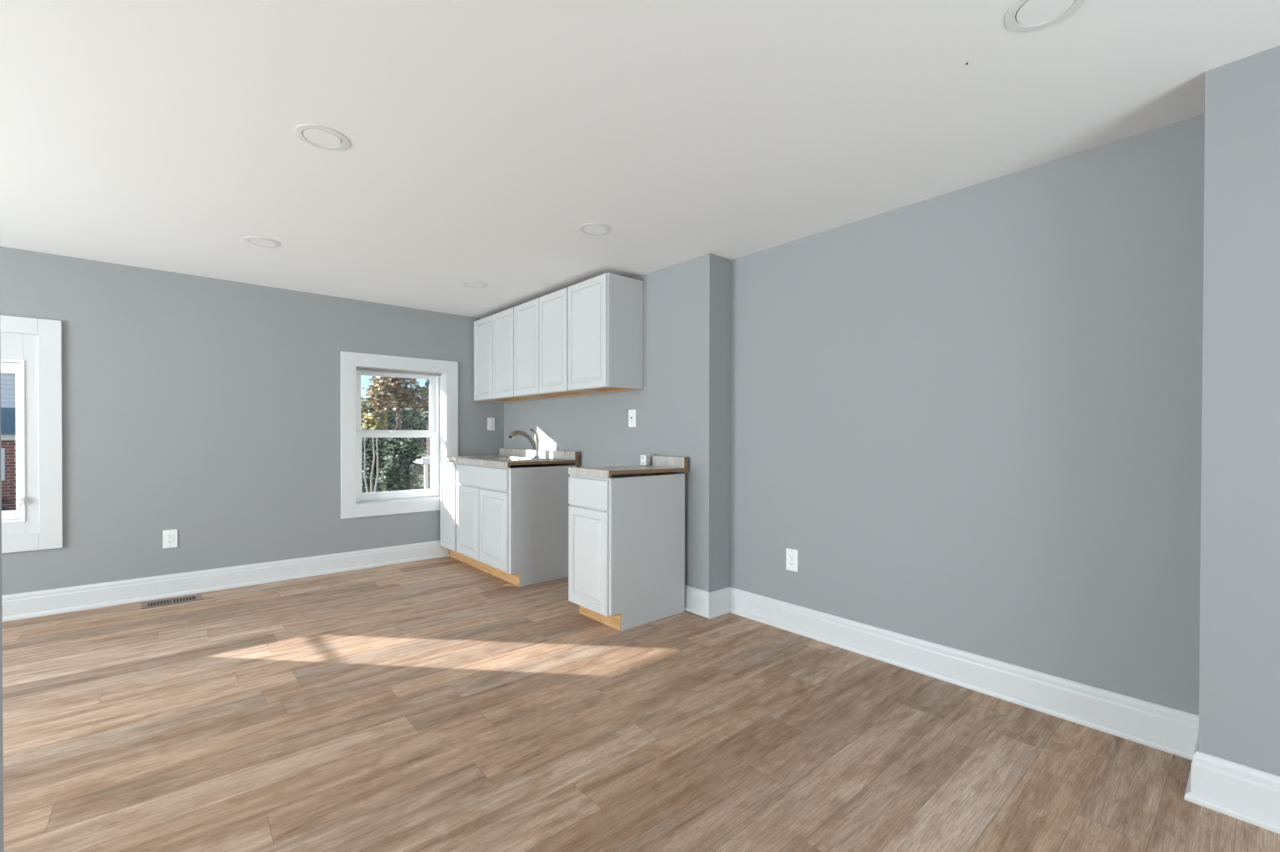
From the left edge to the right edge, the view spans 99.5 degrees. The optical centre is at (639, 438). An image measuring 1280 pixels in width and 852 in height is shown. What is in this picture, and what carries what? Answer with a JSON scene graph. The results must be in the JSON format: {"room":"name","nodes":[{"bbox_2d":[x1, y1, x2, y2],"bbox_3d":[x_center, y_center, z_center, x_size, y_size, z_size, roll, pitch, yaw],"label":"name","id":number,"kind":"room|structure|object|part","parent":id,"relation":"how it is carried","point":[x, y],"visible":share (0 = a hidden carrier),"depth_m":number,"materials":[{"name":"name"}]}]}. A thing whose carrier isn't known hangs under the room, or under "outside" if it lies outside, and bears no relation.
{"room":"kitchen","nodes":[
{"label":"kitchen","id":0,"kind":"room"},
{"bbox_2d":[0,348,3,851],"bbox_3d":[-0.353,0.003,0.210,0.120,2.260,0.120,0,1,-41],"label":"wall partition","id":1,"kind":"structure","parent":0,"point":[1,671],"depth_m":0.29,"materials":[{"name":"grey paint"}]},
{"bbox_2d":[0,246,503,594],"bbox_3d":[-3.701,-0.031,3.683,6.629,2.260,0.420,0,1,-41],"label":"wall","id":2,"kind":"structure","parent":0,"point":[206,409],"depth_m":3.90,"materials":[{"name":"grey paint"}]},
{"bbox_2d":[0,315,62,552],"bbox_3d":[-4.059,-0.026,3.135,0.996,1.434,0.140,0,1,-41],"label":"window","id":3,"kind":"structure","parent":2,"relation":"in","point":[31,348],"depth_m":3.36,"materials":[{"name":"white paint"}]},
{"bbox_3d":[-4.055,0.015,3.128,0.646,0.954,0.036,0,1,-41],"label":"casement sash","id":4,"kind":"part","parent":3,"relation":"part of","materials":[{"name":"white plastic"}]},
{"bbox_3d":[-4.070,0.015,3.146,0.714,1.022,0.110,0,1,-41],"label":"frame","id":5,"kind":"part","parent":3,"relation":"part of","materials":[{"name":"white plastic"}]},
{"bbox_3d":[-4.043,-0.026,3.116,0.796,1.234,0.019,0,1,-41],"label":"filler panel","id":6,"kind":"part","parent":3,"relation":"part of","materials":[{"name":"white paint"}]},
{"bbox_2d":[163,529,177,547],"bbox_3d":[-3.272,0.698,3.777,0.078,0.126,0.010,0,1,-41],"label":"wall outlet","id":7,"kind":"object","parent":2,"relation":"attached to","point":[170,537],"visible":1,"depth_m":3.77,"materials":[{"name":"white plastic"}]},
{"bbox_2d":[167,534,172,543],"bbox_3d":[-3.271,0.698,3.776,0.033,0.066,0.004,0,1,-41],"label":"receptacle","id":8,"kind":"object","parent":7,"relation":"attached to","point":[169,536],"depth_m":3.77,"materials":[{"name":"white plastic"}]},
{"bbox_2d":[2,540,448,621],"bbox_3d":[-3.847,1.025,3.269,5.460,0.154,0.028,0,1,-41],"label":"baseboard","id":9,"kind":"structure","parent":2,"relation":"attached to","point":[17,606],"depth_m":3.88,"materials":[{"name":"white paint"}]},
{"bbox_2d":[341,351,457,518],"bbox_3d":[-2.176,-0.032,4.886,0.984,1.381,0.278,0,1,-41],"label":"window","id":10,"kind":"structure","parent":2,"relation":"in","point":[443,389],"depth_m":4.81,"materials":[{"name":"white paint"}]},
{"bbox_3d":[-2.228,-0.314,4.966,0.714,0.590,0.035,0,1,-41],"label":"sash","id":11,"kind":"part","parent":10,"relation":"part of","materials":[{"name":"white plastic"}]},
{"bbox_3d":[-2.206,0.242,4.938,0.706,0.597,0.035,0,1,-41],"label":"sash","id":12,"kind":"part","parent":10,"relation":"part of","materials":[{"name":"white plastic"}]},
{"bbox_3d":[-2.230,-0.032,4.948,0.844,1.241,0.115,0,1,-41],"label":"frame","id":13,"kind":"part","parent":10,"relation":"part of","materials":[{"name":"white plastic"}]},
{"bbox_2d":[487,418,494,429],"bbox_3d":[-1.464,-0.145,5.336,0.078,0.126,0.010,0,1,-41],"label":"wall outlet","id":14,"kind":"object","parent":2,"relation":"attached to","point":[490,421],"visible":1,"depth_m":5.33,"materials":[{"name":"white plastic"}]},
{"bbox_2d":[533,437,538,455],"bbox_3d":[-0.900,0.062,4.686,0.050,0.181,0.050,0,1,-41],"label":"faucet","id":15,"kind":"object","parent":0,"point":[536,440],"depth_m":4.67,"materials":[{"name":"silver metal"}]},
{"bbox_2d":[504,253,730,591],"bbox_3d":[-0.424,-0.029,4.500,0.204,2.260,2.837,0,1,-41],"label":"wall","id":16,"kind":"structure","parent":0,"point":[682,407],"depth_m":3.54,"materials":[{"name":"grey paint"}]},
{"bbox_2d":[474,307,543,401],"bbox_3d":[-1.214,-0.741,5.003,0.326,0.764,0.807,0,1,-41],"label":"upper cabinet","id":17,"kind":"object","parent":16,"relation":"attached to","point":[493,334],"visible":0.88,"depth_m":4.87,"materials":[{"name":"laminate"}]},
{"bbox_3d":[-1.460,-0.742,5.053,0.019,0.757,0.396,0,1,-41],"label":"door","id":18,"kind":"part","parent":17,"relation":"part of","materials":[{"name":"white wood"}]},
{"bbox_3d":[-1.197,-0.739,4.750,0.019,0.757,0.390,0,1,-41],"label":"door","id":19,"kind":"part","parent":17,"relation":"part of","materials":[{"name":"white wood"}]},
{"bbox_3d":[-1.206,-0.377,5.014,0.273,0.010,0.782,0,1,-41],"label":"panel","id":20,"kind":"part","parent":17,"relation":"part of","materials":[{"name":"brown wood"}]},
{"bbox_3d":[-1.097,-0.376,5.108,0.013,0.029,0.782,0,1,-41],"label":"hanging rail","id":21,"kind":"part","parent":17,"relation":"part of","materials":[{"name":"brown wood"}]},
{"bbox_2d":[499,448,574,459],"bbox_3d":[-0.956,0.140,4.869,0.018,0.079,1.344,0,1,-41],"label":"backsplash","id":22,"kind":"structure","parent":16,"relation":"attached to","point":[570,455],"depth_m":4.74,"materials":[{"name":"laminate"}]},
{"bbox_2d":[514,288,597,397],"bbox_3d":[-0.681,-0.736,4.388,0.326,0.764,0.817,0,1,-41],"label":"upper cabinet","id":23,"kind":"object","parent":16,"relation":"attached to","point":[541,323],"visible":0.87,"depth_m":4.25,"materials":[{"name":"laminate"}]},
{"bbox_3d":[-0.928,-0.736,4.439,0.019,0.757,0.404,0,1,-41],"label":"door","id":24,"kind":"part","parent":23,"relation":"part of","materials":[{"name":"white wood"}]},
{"bbox_3d":[-0.930,-0.739,4.705,0.288,0.764,0.012,0,1,-41],"label":"panel","id":25,"kind":"part","parent":23,"relation":"part of","materials":[{"name":"laminate"}]},
{"bbox_3d":[-0.662,-0.733,4.132,0.019,0.757,0.392,0,1,-41],"label":"door","id":26,"kind":"part","parent":23,"relation":"part of","materials":[{"name":"white wood"}]},
{"bbox_3d":[-0.673,-0.371,4.399,0.273,0.010,0.792,0,1,-41],"label":"panel","id":27,"kind":"part","parent":23,"relation":"part of","materials":[{"name":"brown wood"}]},
{"bbox_3d":[-0.564,-0.370,4.493,0.013,0.029,0.792,0,1,-41],"label":"hanging rail","id":28,"kind":"part","parent":23,"relation":"part of","materials":[{"name":"brown wood"}]},
{"bbox_2d":[575,452,578,464],"bbox_3d":[-0.510,0.159,4.367,0.030,0.106,0.013,0,1,-41],"label":"backsplash","id":29,"kind":"structure","parent":16,"relation":"attached to","point":[576,453],"depth_m":4.36,"materials":[{"name":"brown wood"}]},
{"bbox_2d":[568,273,642,392],"bbox_3d":[-0.258,-0.731,3.900,0.326,0.764,0.472,0,1,-41],"label":"upper cabinet","id":30,"kind":"object","parent":16,"relation":"attached to","point":[605,311],"visible":1,"depth_m":3.75,"materials":[{"name":"laminate"}]},
{"bbox_3d":[-0.374,-0.730,3.800,0.019,0.757,0.460,0,1,-41],"label":"door","id":31,"kind":"part","parent":30,"relation":"part of","materials":[{"name":"white wood"}]},
{"bbox_3d":[-0.394,-0.733,4.086,0.288,0.764,0.012,0,1,-41],"label":"panel","id":32,"kind":"part","parent":30,"relation":"part of","materials":[{"name":"laminate"}]},
{"bbox_3d":[-0.359,-0.731,3.812,0.019,0.763,0.472,0,1,-41],"label":"frame","id":33,"kind":"part","parent":30,"relation":"part of","materials":[{"name":"white wood"}]},
{"bbox_3d":[-0.249,-0.366,3.910,0.273,0.010,0.447,0,1,-41],"label":"panel","id":34,"kind":"part","parent":30,"relation":"part of","materials":[{"name":"brown wood"}]},
{"bbox_3d":[-0.141,-0.365,4.004,0.013,0.029,0.447,0,1,-41],"label":"hanging rail","id":35,"kind":"part","parent":30,"relation":"part of","materials":[{"name":"brown wood"}]},
{"bbox_3d":[-0.092,-0.730,3.738,0.288,0.764,0.012,0,1,-41],"label":"panel","id":36,"kind":"part","parent":30,"relation":"part of","materials":[{"name":"laminate"}]},
{"bbox_2d":[629,410,635,426],"bbox_3d":[-0.059,-0.147,3.915,0.011,0.126,0.078,0,1,-41],"label":"wall jack","id":37,"kind":"object","parent":16,"relation":"attached to","point":[632,413],"visible":1,"depth_m":3.91,"materials":[{"name":"white plastic"}]},
{"bbox_2d":[649,456,684,467],"bbox_3d":[0.164,0.154,3.601,0.020,0.074,0.375,0,1,-41],"label":"backsplash","id":38,"kind":"structure","parent":16,"relation":"attached to","point":[666,461],"depth_m":3.57,"materials":[{"name":"laminate"}]},
{"bbox_2d":[683,457,687,471],"bbox_3d":[0.292,0.167,3.468,0.034,0.094,0.014,0,1,-41],"label":"backsplash","id":39,"kind":"structure","parent":16,"relation":"attached to","point":[686,458],"depth_m":3.46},
{"bbox_2d":[0,0,1279,318],"bbox_3d":[-1.368,-1.211,0.985,6.629,0.150,7.497,0,1,-41],"label":"ceiling","id":40,"kind":"structure","parent":0,"point":[482,136],"depth_m":1.93,"materials":[{"name":"paint"}]},
{"bbox_2d":[244,237,280,247],"bbox_3d":[-2.215,-1.152,3.180,0.179,0.004,0.179,0,1,-41],"label":"recessed light","id":41,"kind":"object","parent":40,"relation":"in","point":[258,241],"visible":1,"depth_m":3.18,"materials":[{"name":"white plastic"}]},
{"bbox_2d":[295,124,348,150],"bbox_3d":[-1.205,-1.141,2.057,0.179,0.004,0.179,0,1,-41],"label":"recessed light","id":42,"kind":"object","parent":40,"relation":"in","point":[317,136],"visible":1,"depth_m":2.05,"materials":[{"name":"white plastic"}]},
{"bbox_2d":[462,281,486,287],"bbox_3d":[-1.239,-1.156,4.070,0.179,0.004,0.179,0,1,-41],"label":"recessed light","id":43,"kind":"object","parent":40,"relation":"in","point":[473,284],"visible":1,"depth_m":4.06,"materials":[{"name":"white plastic"}]},
{"bbox_2d":[579,223,611,235],"bbox_3d":[-0.244,-1.145,2.968,0.179,0.004,0.179,0,1,-41],"label":"recessed light","id":44,"kind":"object","parent":40,"relation":"in","point":[596,229],"visible":1,"depth_m":2.96,"materials":[{"name":"white plastic"}]},
{"bbox_2d":[1005,0,1084,31],"bbox_3d":[1.062,-1.131,1.419,0.179,0.004,0.179,0,1,-41],"label":"recessed light","id":45,"kind":"object","parent":40,"relation":"in","point":[1032,15],"visible":1,"depth_m":1.44,"materials":[{"name":"white plastic"}]},
{"bbox_2d":[2,556,1279,851],"bbox_3d":[-1.374,1.199,1.002,6.629,0.150,7.497,0,1,-41],"label":"floor","id":46,"kind":"structure","parent":0,"point":[442,704],"depth_m":2.03,"materials":[{"name":"brown wood"}]},
{"bbox_2d":[141,594,201,608],"bbox_3d":[-3.158,1.098,3.659,0.304,0.005,0.160,0,1,-41],"label":"floor vent","id":47,"kind":"object","parent":46,"relation":"in","point":[191,598],"visible":1,"depth_m":3.65,"materials":[{"name":"brown metal"}]},
{"bbox_2d":[440,461,465,562],"bbox_3d":[-1.498,0.651,5.046,0.599,0.886,0.365,0,1,-41],"label":"base cabinet","id":48,"kind":"object","parent":46,"relation":"on","point":[448,486],"visible":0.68,"depth_m":4.83,"materials":[{"name":"laminate"}]},
{"bbox_3d":[-1.720,0.300,4.858,0.019,0.166,0.332,0,1,-41],"label":"drawer","id":49,"kind":"part","parent":48,"relation":"part of","materials":[{"name":"white wood"}]},
{"bbox_3d":[-1.721,0.689,4.861,0.019,0.588,0.332,0,1,-41],"label":"door","id":50,"kind":"part","parent":48,"relation":"part of","materials":[{"name":"white wood"}]},
{"bbox_3d":[-1.701,0.600,4.869,0.020,0.781,0.365,0,1,-41],"label":"frame","id":51,"kind":"part","parent":48,"relation":"part of","materials":[{"name":"white wood"}]},
{"bbox_2d":[456,463,575,586],"bbox_3d":[-1.058,0.656,4.538,0.599,0.886,0.972,0,1,-41],"label":"base cabinet","id":52,"kind":"object","parent":46,"relation":"on","point":[515,531],"visible":0.94,"depth_m":4.19,"materials":[{"name":"laminate"}]},
{"bbox_3d":[-1.438,0.689,4.534,0.019,0.582,0.450,0,1,-41],"label":"door","id":53,"kind":"part","parent":52,"relation":"part of","materials":[{"name":"white wood"}]},
{"bbox_3d":[-1.284,0.305,4.355,0.019,0.166,0.924,0,1,-41],"label":"drawer","id":54,"kind":"part","parent":52,"relation":"part of","materials":[{"name":"white wood"}]},
{"bbox_3d":[-1.261,0.605,4.362,0.020,0.781,0.972,0,1,-41],"label":"frame","id":55,"kind":"part","parent":52,"relation":"part of","materials":[{"name":"white wood"}]},
{"bbox_3d":[-1.131,0.693,4.180,0.019,0.582,0.466,0,1,-41],"label":"door","id":56,"kind":"part","parent":52,"relation":"part of","materials":[{"name":"white wood"}]},
{"bbox_2d":[447,448,578,467],"bbox_3d":[-1.173,0.155,4.676,0.628,0.108,1.349,0,1,-41],"label":"countertop","id":57,"kind":"structure","parent":52,"relation":"on","point":[566,456],"depth_m":4.45,"materials":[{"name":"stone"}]},
{"bbox_2d":[466,456,560,481],"bbox_3d":[-1.069,0.250,4.568,0.521,0.178,0.746,0,1,-41],"label":"sink","id":58,"kind":"object","parent":57,"relation":"in","point":[499,458],"visible":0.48,"depth_m":4.50,"materials":[{"name":"silver metal"}]},
{"bbox_2d":[508,429,538,456],"bbox_3d":[-0.986,0.037,4.611,0.291,0.246,0.064,0,1,-41],"label":"kitchen faucet","id":59,"kind":"object","parent":57,"relation":"on","point":[535,443],"visible":0.98,"depth_m":4.65,"materials":[{"name":"silver metal"}]},
{"bbox_3d":[-0.960,0.015,4.633,0.194,0.168,0.045,0,1,-41],"label":"spout","id":60,"kind":"part","parent":59,"relation":"part of","materials":[{"name":"silver metal"}]},
{"bbox_3d":[-0.917,-0.047,4.670,0.085,0.078,0.038,0,1,-41],"label":"handle","id":61,"kind":"part","parent":59,"relation":"part of","materials":[{"name":"silver metal"}]},
{"bbox_3d":[-0.729,0.660,4.190,0.558,0.886,0.014,0,1,-41],"label":"panel","id":62,"kind":"part","parent":52,"relation":"part of","materials":[{"name":"laminate"}]},
{"bbox_3d":[-0.835,0.655,4.731,0.006,0.884,0.943,0,1,-41],"label":"panel","id":63,"kind":"part","parent":52,"relation":"part of","materials":[{"name":"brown wood"}]},
{"bbox_2d":[568,472,684,630],"bbox_3d":[-0.083,0.667,3.429,0.619,0.886,0.417,0,1,-41],"label":"base cabinet","id":64,"kind":"object","parent":46,"relation":"on","point":[626,541],"visible":0.91,"depth_m":3.24,"materials":[{"name":"laminate"}]},
{"bbox_3d":[-0.313,0.716,3.236,0.019,0.594,0.392,0,1,-41],"label":"door","id":65,"kind":"part","parent":64,"relation":"part of","materials":[{"name":"white wood"}]},
{"bbox_3d":[-0.312,0.324,3.233,0.019,0.170,0.392,0,1,-41],"label":"drawer","id":66,"kind":"part","parent":64,"relation":"part of","materials":[{"name":"white wood"}]},
{"bbox_3d":[-0.294,0.615,3.246,0.020,0.781,0.417,0,1,-41],"label":"frame","id":67,"kind":"part","parent":64,"relation":"part of","materials":[{"name":"white wood"}]},
{"bbox_3d":[-0.200,0.665,3.595,0.578,0.886,0.014,0,1,-41],"label":"panel","id":68,"kind":"part","parent":64,"relation":"part of","materials":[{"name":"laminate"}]},
{"bbox_2d":[568,456,687,477],"bbox_3d":[-0.068,0.170,3.419,0.642,0.104,0.410,0,1,-41],"label":"countertop","id":69,"kind":"structure","parent":64,"relation":"on","point":[658,464],"depth_m":3.36,"materials":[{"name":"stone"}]},
{"bbox_2d":[641,453,649,464],"bbox_3d":[0.038,0.141,3.667,0.052,0.082,0.050,0,1,-41],"label":"receptacle","id":70,"kind":"object","parent":69,"relation":"on","point":[645,459],"visible":1,"depth_m":3.65,"materials":[{"name":"grey plastic"}]},
{"bbox_3d":[0.064,0.668,3.290,0.578,0.886,0.014,0,1,-41],"label":"panel","id":71,"kind":"part","parent":64,"relation":"part of","materials":[{"name":"laminate"}]},
{"bbox_3d":[0.147,0.666,3.629,0.006,0.884,0.388,0,1,-41],"label":"panel","id":72,"kind":"part","parent":64,"relation":"part of","materials":[{"name":"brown wood"}]},
{"bbox_2d":[730,113,1204,714],"bbox_3d":[1.157,-0.014,2.985,0.200,2.260,7.197,0,1,-41],"label":"wall","id":73,"kind":"structure","parent":0,"point":[970,416],"depth_m":2.35,"materials":[{"name":"grey paint"}]},
{"bbox_2d":[786,548,797,571],"bbox_3d":[0.881,0.704,3.146,0.010,0.126,0.078,0,1,-41],"label":"wall outlet","id":74,"kind":"object","parent":73,"relation":"attached to","point":[791,554],"visible":1,"depth_m":3.14,"materials":[{"name":"white plastic"}]},
{"bbox_2d":[789,554,793,565],"bbox_3d":[0.879,0.704,3.145,0.005,0.073,0.034,0,1,-41],"label":"receptacle","id":75,"kind":"object","parent":74,"relation":"attached to","point":[791,556],"depth_m":3.14,"materials":[{"name":"white plastic"}]},
{"bbox_2d":[685,585,1279,833],"bbox_3d":[0.917,1.036,2.853,0.340,0.160,6.897,0,1,-41],"label":"baseboard","id":76,"kind":"structure","parent":73,"relation":"attached to","point":[1251,795],"depth_m":2.22,"materials":[{"name":"white paint"}]},
{"bbox_2d":[1199,46,1279,775],"bbox_3d":[2.524,0.004,1.016,0.311,2.260,2.030,0,1,-41],"label":"wall pier","id":77,"kind":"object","parent":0,"point":[1239,660],"visible":0.8,"depth_m":1.62,"materials":[{"name":"grey paint"}]},
{"label":"outside","id":78,"kind":"structure","parent":0,"visible":0},
{"bbox_2d":[410,452,425,488],"bbox_3d":[-19.920,2.051,45.907,90.000,0.200,84.553,0,1,-41],"label":"ground","id":79,"kind":"structure","parent":78,"point":[422,476],"depth_m":25.68,"materials":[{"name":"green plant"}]},
{"bbox_2d":[1,374,15,508],"bbox_3d":[-17.586,-1.119,15.252,6.000,6.600,6.500,0,1,-41],"label":"brick house","id":80,"kind":"structure","parent":79,"relation":"on","point":[8,403],"depth_m":13.23,"materials":[{"name":"red brick"}]},
{"bbox_2d":[1,497,15,510],"bbox_3d":[-13.609,1.757,11.342,1.333,1.169,0.979,0,0,-20],"label":"leafy bush","id":81,"kind":"object","parent":79,"relation":"on","point":[5,499],"visible":0.12,"depth_m":11.52,"materials":[{"name":"green plant"}]},
{"bbox_2d":[362,438,368,492],"bbox_3d":[-4.196,1.140,8.286,0.277,2.353,0.158,0,1,-41],"label":"bare sapling","id":82,"kind":"object","parent":79,"relation":"on","point":[364,454],"visible":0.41,"depth_m":8.29,"materials":[{"name":"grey plant"}]},
{"bbox_2d":[368,438,374,491],"bbox_3d":[-3.749,1.146,7.589,0.209,2.352,0.309,0,0,6],"label":"bare sapling","id":83,"kind":"object","parent":79,"relation":"on","point":[372,438],"visible":0.28,"depth_m":7.60,"materials":[{"name":"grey plant"}]},
{"bbox_2d":[361,400,387,477],"bbox_3d":[-5.591,0.717,11.047,0.841,3.154,1.113,0,1,-41],"label":"tree","id":84,"kind":"object","parent":79,"relation":"on","point":[368,419],"visible":0.27,"depth_m":10.93,"materials":[{"name":"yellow plant"}]},
{"bbox_2d":[362,438,390,492],"bbox_3d":[-5.078,1.069,10.231,0.874,2.464,0.853,0,0,-10],"label":"bush","id":85,"kind":"object","parent":79,"relation":"on","point":[369,454],"visible":0.39,"depth_m":10.09,"materials":[{"name":"green plant"}]},
{"bbox_2d":[371,438,384,491],"bbox_3d":[-3.910,1.134,8.018,0.298,2.367,0.174,0,0,17],"label":"bare sapling","id":86,"kind":"object","parent":79,"relation":"on","point":[376,438],"visible":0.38,"depth_m":8.00,"materials":[{"name":"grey plant"}]},
{"bbox_2d":[362,376,428,446],"bbox_3d":[-6.056,0.248,13.340,1.549,4.053,1.604,0,1,-41],"label":"autumn tree","id":87,"kind":"object","parent":79,"relation":"on","point":[394,392],"visible":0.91,"depth_m":13.07,"materials":[{"name":"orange plant"}]},
{"bbox_2d":[365,402,428,451],"bbox_3d":[-7.702,0.441,17.059,2.957,3.612,1.858,0,1,-39],"label":"leafy tree","id":88,"kind":"object","parent":79,"relation":"on","point":[418,416],"visible":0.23,"depth_m":17.38,"materials":[{"name":"green plant"}]},
{"bbox_2d":[367,393,426,450],"bbox_3d":[-12.386,-0.215,28.796,2.812,4.727,4.513,0,1,34],"label":"tree","id":89,"kind":"object","parent":79,"relation":"on","point":[412,414],"visible":0.04,"depth_m":28.50,"materials":[{"name":"green plant"}]},
{"bbox_2d":[378,438,421,491],"bbox_3d":[-3.836,1.095,8.605,0.673,2.440,0.653,0,1,-41],"label":"bush","id":90,"kind":"object","parent":79,"relation":"on","point":[396,475],"visible":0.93,"depth_m":8.49,"materials":[{"name":"green plant"}]},
{"bbox_2d":[378,442,423,489],"bbox_3d":[-5.126,1.160,11.552,1.128,2.262,0.856,0,1,-41],"label":"leafy bush","id":91,"kind":"object","parent":79,"relation":"on","point":[419,467],"visible":0.06,"depth_m":11.57,"materials":[{"name":"green plant"}]},
{"bbox_2d":[413,420,430,488],"bbox_3d":[-3.918,0.948,11.963,3.460,2.580,5.000,0,1,-41],"label":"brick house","id":92,"kind":"structure","parent":79,"relation":"on","point":[426,461],"depth_m":9.58,"materials":[{"name":"white"}]},
{"bbox_3d":[-3.562,1.338,9.027,0.050,1.845,0.050,0,1,-41],"label":"porch post","id":93,"kind":"part","parent":92,"relation":"part of","materials":[{"name":"white plastic"}]},
{"bbox_2d":[417,379,428,482],"bbox_3d":[-7.697,-0.140,19.788,1.345,4.623,1.268,0,1,-41],"label":"conifer","id":94,"kind":"object","parent":79,"relation":"on","point":[427,382],"visible":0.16,"depth_m":19.65,"materials":[{"name":"green plant"}]}
]}

